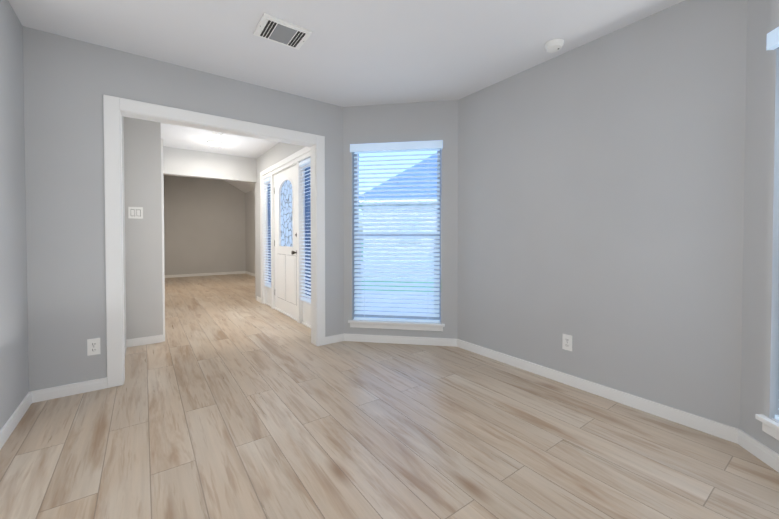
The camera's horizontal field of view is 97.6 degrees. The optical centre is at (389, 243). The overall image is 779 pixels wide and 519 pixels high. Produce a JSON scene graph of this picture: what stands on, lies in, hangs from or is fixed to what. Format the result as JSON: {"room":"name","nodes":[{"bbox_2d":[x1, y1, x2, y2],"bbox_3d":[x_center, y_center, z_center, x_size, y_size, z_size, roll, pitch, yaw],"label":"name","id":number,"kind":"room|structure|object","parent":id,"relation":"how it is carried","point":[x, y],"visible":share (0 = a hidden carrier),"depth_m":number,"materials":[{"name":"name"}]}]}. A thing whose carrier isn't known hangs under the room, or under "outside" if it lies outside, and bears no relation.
{"room":"empty living room","nodes":[
{"label":"empty living room","id":0,"kind":"room"},
{"bbox_2d":[0,0,28,429],"bbox_3d":[-0.863,-0.117,0.041,0.120,2.890,5.504,-1,1,-36],"label":"wall","id":1,"kind":"structure","parent":0,"point":[14,374],"depth_m":1.98,"materials":[{"name":"grey paint"}]},
{"bbox_2d":[0,390,35,449],"bbox_3d":[-0.773,1.040,0.051,0.015,0.076,5.384,-1,1,-36],"label":"baseboard","id":2,"kind":"structure","parent":1,"relation":"attached to","point":[30,398],"depth_m":1.96,"materials":[{"name":"white wood"}]},
{"bbox_2d":[122,116,162,353],"bbox_3d":[-2.791,-0.179,3.767,0.420,2.890,2.796,-1,1,-36],"label":"wall","id":3,"kind":"structure","parent":0,"point":[142,238],"depth_m":3.43,"materials":[{"name":"beige paint"}]},
{"bbox_2d":[128,207,142,218],"bbox_3d":[-2.526,-0.307,3.392,0.116,0.115,0.010,-1,1,-36],"label":"light switch","id":4,"kind":"object","parent":3,"relation":"attached to","point":[135,212],"visible":1,"depth_m":3.39,"materials":[{"name":"white plastic"}]},
{"bbox_2d":[126,335,162,347],"bbox_3d":[-2.474,0.984,3.449,0.300,0.076,0.015,-1,1,-36],"label":"baseboard","id":5,"kind":"structure","parent":3,"relation":"attached to","point":[144,341],"depth_m":3.44,"materials":[{"name":"white wood"}]},
{"bbox_2d":[161,139,164,341],"bbox_3d":[-2.638,-0.038,3.909,0.050,2.105,0.949,-1,1,-36],"label":"trim","id":6,"kind":"structure","parent":3,"relation":"attached to","point":[162,209],"depth_m":3.53,"materials":[{"name":"white wood"}]},
{"bbox_2d":[23,26,343,390],"bbox_3d":[-1.481,-0.165,2.915,2.484,2.890,0.120,-1,1,-36],"label":"wall","id":7,"kind":"structure","parent":0,"point":[69,83],"depth_m":2.37,"materials":[{"name":"grey paint"}]},
{"bbox_2d":[36,377,106,401],"bbox_3d":[-2.179,1.002,2.346,0.364,0.076,0.015,-1,1,-36],"label":"baseboard","id":8,"kind":"structure","parent":7,"relation":"attached to","point":[96,384],"depth_m":2.33,"materials":[{"name":"white wood"}]},
{"bbox_2d":[87,338,100,355],"bbox_3d":[-2.090,0.729,2.409,0.070,0.115,0.009,-1,1,-36],"label":"outlet","id":9,"kind":"object","parent":7,"relation":"attached to","point":[93,346],"visible":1,"depth_m":2.41,"materials":[{"name":"white plastic"}]},
{"bbox_2d":[103,95,324,387],"bbox_3d":[-1.381,-0.019,2.989,1.702,2.096,0.156,-1,1,-36],"label":"door frame","id":10,"kind":"structure","parent":7,"relation":"attached to","point":[115,109],"depth_m":2.57,"materials":[{"name":"white wood"}]},
{"bbox_2d":[163,146,256,297],"bbox_3d":[-2.502,-0.992,5.761,2.340,4.450,0.120,-1,1,-36],"label":"wall","id":11,"kind":"structure","parent":0,"point":[210,219],"depth_m":5.41,"materials":[{"name":"beige paint"}]},
{"bbox_2d":[225,180,254,192],"bbox_3d":[-3.982,-2.250,7.768,2.613,1.659,4.900,-1,1,-36],"label":"vault","id":12,"kind":"object","parent":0,"point":[245,187],"visible":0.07,"depth_m":9.74,"materials":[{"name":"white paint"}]},
{"bbox_2d":[256,142,305,297],"bbox_3d":[-1.404,-0.195,4.769,0.140,2.890,2.796,-1,1,-36],"label":"wall","id":13,"kind":"structure","parent":0,"point":[278,152],"depth_m":5.50,"materials":[{"name":"beige paint"}]},
{"bbox_2d":[263,177,270,287],"bbox_3d":[-1.923,-0.168,5.403,0.043,1.715,0.340,-1,1,-36],"label":"blinds","id":14,"kind":"object","parent":13,"relation":"attached to","point":[266,181],"visible":0.73,"depth_m":5.41,"materials":[{"name":"white plastic"}]},
{"bbox_2d":[260,147,310,327],"bbox_3d":[-1.434,-0.081,4.796,0.158,2.160,2.170,-1,1,-36],"label":"door frame","id":15,"kind":"structure","parent":13,"relation":"attached to","point":[268,293],"depth_m":4.81,"materials":[{"name":"white wood"}]},
{"bbox_2d":[268,184,270,281],"bbox_3d":[-1.888,-0.159,5.429,0.004,1.614,0.285,-1,1,-36],"label":"sidelight glass","id":16,"kind":"object","parent":15,"relation":"in","point":[269,207],"depth_m":5.48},
{"bbox_2d":[305,167,310,298],"bbox_3d":[-0.975,-0.138,4.164,0.004,1.614,0.285,-1,1,-36],"label":"sidelight glass","id":17,"kind":"object","parent":15,"relation":"in","point":[307,213],"depth_m":4.20,"materials":[{"name":"blue glass"}]},
{"bbox_2d":[274,165,296,317],"bbox_3d":[-1.464,-0.030,4.776,0.119,2.011,1.022,-1,1,-36],"label":"front door","id":18,"kind":"structure","parent":13,"relation":"in","point":[285,193],"depth_m":4.80,"materials":[{"name":"white wood"}]},
{"bbox_2d":[299,158,310,303],"bbox_3d":[-1.010,-0.147,4.139,0.043,1.715,0.340,-1,1,-36],"label":"blinds","id":19,"kind":"object","parent":13,"relation":"attached to","point":[302,164],"visible":0.75,"depth_m":4.14,"materials":[{"name":"white plastic"}]},
{"bbox_2d":[8,0,684,158],"bbox_3d":[-0.324,-1.471,2.058,3.383,0.150,8.420,-1,1,-36],"label":"ceiling","id":20,"kind":"structure","parent":0,"point":[350,53],"depth_m":2.33,"materials":[{"name":"white paint"}]},
{"bbox_2d":[213,131,222,136],"bbox_3d":[-2.217,-1.415,4.405,0.120,0.037,0.120,-1,1,-36],"label":"ceiling light","id":21,"kind":"object","parent":20,"relation":"attached to","point":[219,134],"visible":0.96,"depth_m":4.37,"materials":[{"name":"white plastic"}]},
{"bbox_2d":[253,13,311,49],"bbox_3d":[-0.706,-1.390,2.253,0.310,0.018,0.250,-1,1,-36],"label":"ceiling vent","id":22,"kind":"object","parent":20,"relation":"in","point":[278,30],"visible":0.98,"depth_m":2.23,"materials":[{"name":"white plastic"}]},
{"bbox_2d":[544,38,563,52],"bbox_3d":[1.153,-1.381,2.387,0.124,0.039,0.124,-1,1,-36],"label":"smoke detector","id":23,"kind":"object","parent":20,"relation":"attached to","point":[553,45],"visible":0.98,"depth_m":2.35,"materials":[{"name":"white plastic"}]},
{"bbox_2d":[0,273,778,518],"bbox_3d":[-1.794,1.060,4.135,3.223,0.100,13.280,-1,1,-36],"label":"floor","id":24,"kind":"structure","parent":0,"point":[231,397],"depth_m":1.80,"materials":[{"name":"brown wood"}]},
{"bbox_2d":[165,271,244,277],"bbox_3d":[-5.355,0.881,9.692,2.340,0.076,0.015,-1,1,-36],"label":"baseboard","id":25,"kind":"structure","parent":24,"relation":"on","point":[236,272],"depth_m":9.73,"materials":[{"name":"white wood"}]},
{"bbox_2d":[361,264,433,312],"bbox_3d":[3.136,1.072,9.174,30.019,0.070,14.609,0,1,1],"label":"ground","id":26,"kind":"structure","parent":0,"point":[398,277],"depth_m":10.55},
{"bbox_2d":[343,100,457,338],"bbox_3d":[0.108,-0.175,3.530,1.172,2.890,0.120,0,1,9],"label":"wall","id":27,"kind":"structure","parent":0,"point":[417,121],"depth_m":3.43,"materials":[{"name":"grey paint"}]},
{"bbox_2d":[325,333,455,346],"bbox_3d":[0.005,0.984,3.415,1.024,0.076,0.839,-1,1,-36],"label":"baseboard","id":28,"kind":"structure","parent":27,"relation":"attached to","point":[340,337],"depth_m":3.48,"materials":[{"name":"white wood"}]},
{"bbox_2d":[348,319,444,330],"bbox_3d":[0.066,0.837,3.512,0.990,0.074,0.102,0,1,9],"label":"window sill","id":29,"kind":"structure","parent":27,"relation":"attached to","point":[404,325],"depth_m":3.47,"materials":[{"name":"white wood"}]},
{"bbox_2d":[354,149,440,321],"bbox_3d":[0.078,-0.111,3.571,0.914,1.814,0.046,0,1,9],"label":"bay window","id":30,"kind":"structure","parent":27,"relation":"in","point":[405,317],"depth_m":3.56,"materials":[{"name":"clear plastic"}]},
{"bbox_2d":[350,140,442,322],"bbox_3d":[0.066,-0.114,3.493,0.944,1.818,0.092,0,1,9],"label":"window blind","id":31,"kind":"object","parent":30,"relation":"attached to","point":[410,146],"visible":1,"depth_m":3.50,"materials":[{"name":"white plastic"}]},
{"bbox_2d":[458,0,747,428],"bbox_3d":[1.307,-0.160,2.608,0.120,2.890,2.084,-1,1,-36],"label":"wall","id":32,"kind":"structure","parent":0,"point":[601,200],"depth_m":2.22,"materials":[{"name":"grey paint"}]},
{"bbox_2d":[562,334,571,350],"bbox_3d":[1.309,0.727,2.510,0.009,0.115,0.070,-1,1,-36],"label":"outlet","id":33,"kind":"object","parent":32,"relation":"attached to","point":[566,342],"visible":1,"depth_m":2.51,"materials":[{"name":"white plastic"}]},
{"bbox_2d":[740,0,778,453],"bbox_3d":[1.805,-0.136,1.181,0.120,2.890,1.172,0,1,9],"label":"wall","id":34,"kind":"structure","parent":0,"point":[760,353],"depth_m":1.67,"materials":[{"name":"grey paint"}]},
{"bbox_2d":[456,339,778,472],"bbox_3d":[1.176,1.007,2.021,0.804,0.076,2.814,-1,1,-36],"label":"baseboard","id":35,"kind":"structure","parent":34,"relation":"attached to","point":[759,450],"depth_m":2.11,"materials":[{"name":"white wood"}]},
{"bbox_2d":[755,414,778,439],"bbox_3d":[1.759,0.876,1.171,0.102,0.074,0.990,0,1,9],"label":"window sill","id":36,"kind":"structure","parent":34,"relation":"attached to","point":[770,427],"depth_m":1.61,"materials":[{"name":"white wood"}]},
{"bbox_3d":[1.835,-0.070,1.143,0.679,1.814,0.679,-1,1,-36],"label":"bay window","id":37,"kind":"structure","parent":0,"visible":0},
{"bbox_2d":[766,27,778,419],"bbox_3d":[1.756,-0.076,1.156,0.092,1.818,0.944,0,1,9],"label":"window blind","id":38,"kind":"object","parent":37,"relation":"attached to","point":[772,39],"visible":0.92,"depth_m":1.58,"materials":[{"name":"white"}]},
{"label":"outside","id":39,"kind":"structure","parent":0,"visible":0},
{"bbox_2d":[361,243,433,291],"bbox_3d":[2.165,1.189,13.906,140.000,0.320,140.000,-1,1,-36],"label":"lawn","id":40,"kind":"structure","parent":39,"point":[395,282],"depth_m":9.04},
{"bbox_2d":[359,150,441,261],"bbox_3d":[7.463,-2.897,22.720,18.300,7.600,11.900,0,1,1],"label":"neighbouring house","id":41,"kind":"structure","parent":40,"relation":"on","point":[417,174],"depth_m":17.43,"materials":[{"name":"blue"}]}
]}

